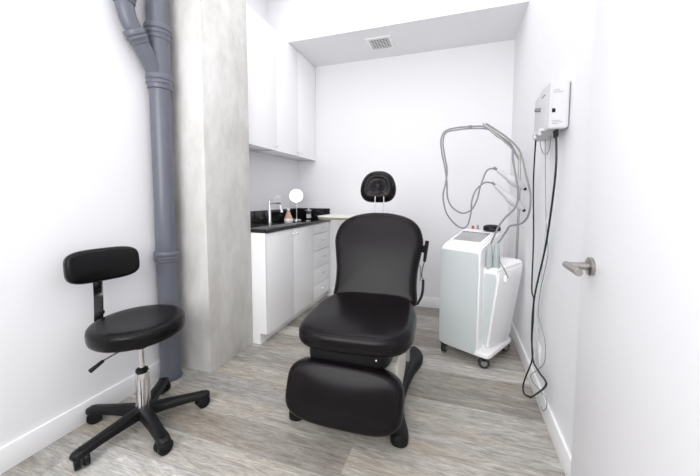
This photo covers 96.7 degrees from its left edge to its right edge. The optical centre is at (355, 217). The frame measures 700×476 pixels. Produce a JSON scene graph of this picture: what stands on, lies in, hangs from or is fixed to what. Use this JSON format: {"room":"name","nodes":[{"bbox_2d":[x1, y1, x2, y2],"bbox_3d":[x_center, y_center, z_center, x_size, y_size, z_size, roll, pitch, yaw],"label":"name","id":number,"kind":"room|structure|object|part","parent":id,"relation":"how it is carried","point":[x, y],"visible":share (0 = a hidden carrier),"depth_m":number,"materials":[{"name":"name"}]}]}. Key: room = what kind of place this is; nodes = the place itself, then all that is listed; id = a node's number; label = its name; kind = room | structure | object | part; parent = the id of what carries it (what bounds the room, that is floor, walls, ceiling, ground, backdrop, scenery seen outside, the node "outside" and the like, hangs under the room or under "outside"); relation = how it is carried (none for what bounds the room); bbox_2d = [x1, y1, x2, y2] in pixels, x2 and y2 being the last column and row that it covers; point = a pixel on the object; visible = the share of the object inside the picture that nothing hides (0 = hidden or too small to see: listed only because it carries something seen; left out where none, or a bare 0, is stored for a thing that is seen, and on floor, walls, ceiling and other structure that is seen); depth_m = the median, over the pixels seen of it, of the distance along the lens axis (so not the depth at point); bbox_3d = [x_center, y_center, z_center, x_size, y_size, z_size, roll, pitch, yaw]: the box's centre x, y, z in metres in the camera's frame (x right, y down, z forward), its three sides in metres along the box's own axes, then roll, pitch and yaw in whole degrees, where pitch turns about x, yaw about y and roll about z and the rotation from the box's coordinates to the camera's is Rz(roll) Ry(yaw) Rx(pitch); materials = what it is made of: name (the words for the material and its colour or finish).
{"room":"examination room","nodes":[
{"label":"examination room","id":0,"kind":"room"},
{"bbox_2d":[0,0,297,447],"bbox_3d":[-1.447,-0.520,1.654,0.100,3.200,4.700,1,4,18],"label":"wall","id":1,"kind":"structure","parent":0,"point":[76,159],"depth_m":1.55,"materials":[{"name":"white paint"}]},
{"bbox_2d":[0,360,160,474],"bbox_3d":[-1.675,1.079,0.901,0.014,0.112,2.725,1,4,18],"label":"baseboard","id":2,"kind":"structure","parent":1,"relation":"attached to","point":[32,442],"depth_m":1.54,"materials":[{"name":"white wood"}]},
{"bbox_2d":[113,0,182,381],"bbox_3d":[-1.249,-0.534,1.873,0.151,3.200,0.334,1,4,18],"label":"drain pipe","id":3,"kind":"object","parent":1,"relation":"attached to","point":[151,42],"visible":1,"depth_m":1.92,"materials":[{"name":"grey plastic"}]},
{"bbox_2d":[246,4,277,151],"bbox_3d":[-0.900,-1.148,2.669,0.270,1.078,0.465,1,4,18],"label":"upper cabinet","id":4,"kind":"object","parent":1,"relation":"attached to","point":[261,51],"visible":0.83,"depth_m":2.64,"materials":[{"name":"white paint"}]},
{"bbox_2d":[250,208,298,223],"bbox_3d":[-0.895,-0.021,3.186,0.020,0.118,1.314,1,4,18],"label":"backsplash","id":5,"kind":"structure","parent":1,"relation":"attached to","point":[255,216],"depth_m":3.23,"materials":[{"name":"black stone"}]},
{"bbox_2d":[275,195,280,205],"bbox_3d":[-0.836,-0.185,3.374,0.009,0.116,0.115,1,4,18],"label":"wall outlet","id":6,"kind":"object","parent":1,"relation":"attached to","point":[277,197],"visible":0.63,"depth_m":3.36,"materials":[{"name":"white plastic"}]},
{"bbox_2d":[258,31,315,160],"bbox_3d":[-0.696,-1.190,3.289,0.270,1.078,0.837,1,4,18],"label":"upper cabinet","id":7,"kind":"object","parent":1,"relation":"attached to","point":[295,75],"visible":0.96,"depth_m":3.18,"materials":[{"name":"white paint"}]},
{"bbox_3d":[-0.669,-1.173,3.056,0.018,1.076,0.406,1,4,18],"label":"cabinet door","id":8,"kind":"part","parent":7,"relation":"part of","materials":[{"name":"white paint"}]},
{"bbox_3d":[-0.539,-1.200,3.452,0.018,1.076,0.423,1,4,18],"label":"cabinet door","id":9,"kind":"part","parent":7,"relation":"part of","materials":[{"name":"white paint"}]},
{"bbox_2d":[168,0,252,372],"bbox_3d":[-1.041,-0.560,2.260,0.293,3.200,0.458,1,4,18],"label":"concrete column","id":10,"kind":"structure","parent":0,"point":[208,47],"depth_m":2.12,"materials":[{"name":"grey concrete"}]},
{"bbox_2d":[0,296,564,475],"bbox_3d":[-0.295,1.156,1.389,2.537,0.100,4.700,1,4,18],"label":"floor","id":11,"kind":"structure","parent":0,"point":[463,418],"depth_m":1.59,"materials":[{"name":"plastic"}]},
{"bbox_2d":[63,246,209,470],"bbox_3d":[-1.119,0.623,1.586,0.604,0.932,0.588,1,4,18],"label":"stool","id":12,"kind":"object","parent":11,"relation":"on","point":[141,327],"visible":1,"depth_m":1.56,"materials":[{"name":"black leather"}]},
{"bbox_3d":[-1.292,0.239,1.594,0.082,0.169,0.315,2,5,30],"label":"backrest","id":13,"kind":"part","parent":12,"relation":"part of","materials":[{"name":"black leather"}]},
{"bbox_3d":[-1.171,1.016,1.477,0.064,0.050,0.296,2,4,22],"label":"leg","id":14,"kind":"part","parent":12,"relation":"part of","materials":[{"name":"black plastic"}]},
{"bbox_3d":[-1.274,1.004,1.642,0.296,0.050,0.064,0,4,4],"label":"leg","id":15,"kind":"part","parent":12,"relation":"part of","materials":[{"name":"black plastic"}]},
{"bbox_3d":[-1.119,0.557,1.607,0.423,0.092,0.424,1,4,18],"label":"seat","id":16,"kind":"part","parent":12,"relation":"part of","materials":[{"name":"black leather"}]},
{"bbox_3d":[-0.982,1.013,1.523,0.296,0.050,0.064,4,5,40],"label":"leg","id":17,"kind":"part","parent":12,"relation":"part of","materials":[{"name":"black plastic"}]},
{"bbox_3d":[-1.148,0.994,1.791,0.064,0.050,0.296,-1,4,-14],"label":"leg","id":18,"kind":"part","parent":12,"relation":"part of","materials":[{"name":"black plastic"}]},
{"bbox_3d":[-0.967,1.000,1.717,0.296,0.050,0.064,-2,5,-32],"label":"leg","id":19,"kind":"part","parent":12,"relation":"part of","materials":[{"name":"black plastic"}]},
{"bbox_2d":[251,225,313,343],"bbox_3d":[-0.760,0.542,2.946,0.448,0.909,0.868,1,4,18],"label":"base cabinet","id":20,"kind":"object","parent":11,"relation":"on","point":[282,261],"visible":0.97,"depth_m":2.67,"materials":[{"name":"white paint"}]},
{"bbox_3d":[-0.646,0.520,2.692,0.018,0.819,0.419,1,4,18],"label":"cabinet door","id":21,"kind":"part","parent":20,"relation":"part of","materials":[{"name":"white paint"}]},
{"bbox_2d":[250,218,330,232],"bbox_3d":[-0.699,0.058,3.125,0.434,0.030,1.316,1,4,18],"label":"countertop","id":22,"kind":"structure","parent":20,"relation":"on","point":[263,227],"depth_m":2.86,"materials":[{"name":"black stone"}]},
{"bbox_2d":[267,199,282,222],"bbox_3d":[-0.770,-0.065,3.019,0.175,0.230,0.080,1,4,18],"label":"faucet","id":23,"kind":"object","parent":22,"relation":"on","point":[269,201],"visible":0.98,"depth_m":3.01,"materials":[{"name":"silver metal"}]},
{"bbox_2d":[284,208,292,221],"bbox_3d":[-0.697,-0.036,3.244,0.094,0.141,0.094,1,4,18],"label":"bottle","id":24,"kind":"object","parent":22,"relation":"on","point":[288,217],"visible":0.98,"depth_m":3.22,"materials":[{"name":"orange plastic"}]},
{"bbox_2d":[289,189,302,219],"bbox_3d":[-0.640,-0.145,3.386,0.112,0.340,0.110,3,5,38],"label":"makeup mirror","id":25,"kind":"object","parent":22,"relation":"on","point":[296,195],"visible":0.96,"depth_m":3.37,"materials":[{"name":"silver metal"}]},
{"bbox_2d":[291,190,301,200],"bbox_3d":[-0.639,-0.240,3.372,0.124,0.124,0.011,0,4,-6],"label":"mirror glass","id":26,"kind":"object","parent":25,"relation":"attached to","point":[296,195],"depth_m":3.37,"materials":[{"name":"white mirror"}]},
{"bbox_2d":[305,208,312,218],"bbox_3d":[-0.550,-0.055,3.669,0.092,0.122,0.092,1,4,18],"label":"jar","id":27,"kind":"object","parent":22,"relation":"on","point":[309,216],"visible":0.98,"depth_m":3.64,"materials":[{"name":"clear glass"}]},
{"bbox_3d":[-0.513,0.492,3.095,0.018,0.819,0.419,1,4,18],"label":"cabinet door","id":28,"kind":"part","parent":20,"relation":"part of","materials":[{"name":"white paint"}]},
{"bbox_2d":[309,221,329,307],"bbox_3d":[-0.556,0.500,3.568,0.448,0.909,0.443,1,4,18],"label":"base cabinet","id":29,"kind":"object","parent":11,"relation":"on","point":[321,230],"visible":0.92,"depth_m":3.48,"materials":[{"name":"white paint"}]},
{"bbox_3d":[-0.379,0.111,3.476,0.018,0.104,0.424,1,4,18],"label":"drawer","id":30,"kind":"part","parent":29,"relation":"part of","materials":[{"name":"white paint"}]},
{"bbox_3d":[-0.379,0.257,3.486,0.018,0.178,0.424,1,4,18],"label":"drawer","id":31,"kind":"part","parent":29,"relation":"part of","materials":[{"name":"white paint"}]},
{"bbox_3d":[-0.380,0.441,3.499,0.018,0.182,0.424,1,4,18],"label":"drawer","id":32,"kind":"part","parent":29,"relation":"part of","materials":[{"name":"white paint"}]},
{"bbox_3d":[-0.381,0.624,3.511,0.018,0.175,0.424,1,4,18],"label":"drawer","id":33,"kind":"part","parent":29,"relation":"part of","materials":[{"name":"white paint"}]},
{"bbox_3d":[-0.381,0.794,3.523,0.018,0.155,0.424,1,4,18],"label":"drawer","id":34,"kind":"part","parent":29,"relation":"part of","materials":[{"name":"white paint"}]},
{"bbox_2d":[318,214,359,219],"bbox_3d":[0.012,0.479,3.193,0.720,1.006,0.460,1,4,18],"label":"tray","id":35,"kind":"object","parent":11,"relation":"on","point":[328,216],"visible":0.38,"depth_m":3.02,"materials":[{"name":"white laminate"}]},
{"bbox_2d":[285,171,428,447],"bbox_3d":[0.078,0.370,1.926,0.714,1.389,1.095,1,4,14],"label":"chair","id":36,"kind":"object","parent":11,"relation":"on","point":[356,377],"visible":1,"depth_m":1.56,"materials":[{"name":"black leather"}]},
{"bbox_3d":[-0.166,1.029,2.107,0.108,0.048,0.958,2,4,19],"label":"rail","id":37,"kind":"part","parent":36,"relation":"part of","materials":[{"name":"black plastic"}]},
{"bbox_2d":[299,292,416,357],"bbox_3d":[0.038,0.560,1.752,0.600,0.118,0.660,1,4,14],"label":"seat cushion","id":38,"kind":"object","parent":36,"relation":"on","point":[370,324],"depth_m":1.55,"materials":[{"name":"black leather"}]},
{"bbox_3d":[0.150,0.272,2.161,0.624,0.607,0.288,1,4,14],"label":"backrest","id":39,"kind":"part","parent":36,"relation":"part of","materials":[{"name":"black leather"}]},
{"bbox_3d":[0.097,1.035,1.990,0.450,0.038,0.500,1,4,14],"label":"plate","id":40,"kind":"part","parent":36,"relation":"part of","materials":[{"name":"silver plastic"}]},
{"bbox_3d":[0.336,1.042,1.942,0.108,0.048,0.958,1,4,17],"label":"rail","id":41,"kind":"part","parent":36,"relation":"part of","materials":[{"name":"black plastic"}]},
{"bbox_3d":[0.443,0.449,2.123,0.060,0.303,0.026,2,4,22],"label":"coiled cord","id":42,"kind":"part","parent":36,"relation":"part of","materials":[{"name":"black plastic"}]},
{"bbox_2d":[439,123,531,368],"bbox_3d":[0.972,0.162,2.331,0.468,1.763,0.723,-3,5,-43],"label":"machine","id":43,"kind":"object","parent":11,"relation":"on","point":[479,286],"visible":1,"depth_m":2.25,"materials":[{"name":"white plastic"}]},
{"bbox_3d":[0.750,0.599,2.280,0.006,0.722,0.292,-3,5,-43],"label":"panel","id":44,"kind":"part","parent":43,"relation":"part of","materials":[{"name":"grey plastic"}]},
{"bbox_3d":[1.098,-0.583,2.342,0.270,0.278,0.013,1,4,18],"label":"hose arm","id":45,"kind":"part","parent":43,"relation":"part of","materials":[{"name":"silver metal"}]},
{"bbox_2d":[504,275,508,281],"bbox_3d":[1.055,0.423,2.174,0.040,0.045,0.022,-3,5,-43],"label":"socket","id":46,"kind":"object","parent":43,"relation":"attached to","point":[506,277],"depth_m":2.16,"materials":[{"name":"white plastic"}]},
{"bbox_2d":[266,0,528,66],"bbox_3d":[0.322,-1.961,3.024,2.337,0.500,0.614,1,4,18],"label":"ceiling","id":47,"kind":"structure","parent":0,"point":[325,32],"depth_m":2.88,"materials":[{"name":"white paint"}]},
{"bbox_2d":[365,35,394,50],"bbox_3d":[0.247,-1.708,3.047,0.250,0.008,0.250,1,4,18],"label":"air vent","id":48,"kind":"object","parent":47,"relation":"attached to","point":[382,42],"visible":1,"depth_m":3.04,"materials":[{"name":"white metal"}]},
{"bbox_2d":[370,38,390,48],"bbox_3d":[0.247,-1.708,3.047,0.190,0.004,0.190,1,4,18],"label":"grille","id":49,"kind":"object","parent":48,"relation":"attached to","point":[376,43],"depth_m":3.05,"materials":[{"name":"white metal"}]},
{"bbox_2d":[298,40,514,297],"bbox_3d":[0.428,-0.637,3.455,2.337,3.200,0.100,1,4,18],"label":"wall","id":50,"kind":"structure","parent":0,"point":[390,115],"depth_m":3.32,"materials":[{"name":"white paint"}]},
{"bbox_2d":[299,208,329,217],"bbox_3d":[-0.492,-0.057,3.733,0.402,0.118,0.020,1,4,18],"label":"backsplash","id":51,"kind":"structure","parent":50,"relation":"attached to","point":[316,212],"depth_m":3.72,"materials":[{"name":"black stone"}]},
{"bbox_2d":[331,287,439,308],"bbox_3d":[0.608,0.912,3.441,1.881,0.112,0.014,1,4,18],"label":"baseboard","id":52,"kind":"structure","parent":50,"relation":"attached to","point":[430,302],"depth_m":3.37,"materials":[{"name":"white wood"}]},
{"bbox_2d":[507,0,595,455],"bbox_3d":[0.868,-0.460,0.896,0.100,3.200,4.700,1,4,18],"label":"wall","id":53,"kind":"structure","parent":0,"point":[554,41],"depth_m":1.63,"materials":[{"name":"white paint"}]},
{"bbox_2d":[536,341,540,365],"bbox_3d":[1.093,0.808,1.858,0.009,0.116,0.075,1,4,18],"label":"wall outlet","id":54,"kind":"object","parent":53,"relation":"attached to","point":[538,353],"visible":1,"depth_m":1.84,"materials":[{"name":"white plastic"}]},
{"bbox_2d":[510,322,570,475],"bbox_3d":[0.809,1.079,1.020,0.014,0.112,4.500,1,4,18],"label":"baseboard","id":55,"kind":"structure","parent":53,"relation":"attached to","point":[564,455],"depth_m":1.63,"materials":[{"name":"white wood"}]},
{"bbox_2d":[522,80,570,410],"bbox_3d":[1.018,0.212,1.748,0.113,1.736,0.524,1,4,18],"label":"console","id":56,"kind":"object","parent":53,"relation":"attached to","point":[552,107],"visible":1,"depth_m":1.57,"materials":[{"name":"grey plastic"}]},
{"bbox_3d":[1.048,-0.539,1.608,0.006,0.198,0.348,1,4,18],"label":"mounting plate","id":57,"kind":"part","parent":56,"relation":"part of","materials":[{"name":"grey plastic"}]},
{"bbox_2d":[562,0,699,475],"bbox_3d":[0.634,0.091,0.663,0.123,2.108,0.904,1,4,18],"label":"door","id":58,"kind":"structure","parent":53,"relation":"in","point":[637,401],"depth_m":0.74,"materials":[{"name":"white paint"}]},
{"bbox_3d":[0.709,0.160,0.975,0.074,0.025,0.125,1,4,18],"label":"handle","id":59,"kind":"part","parent":58,"relation":"part of","materials":[{"name":"silver metal"}]}
]}

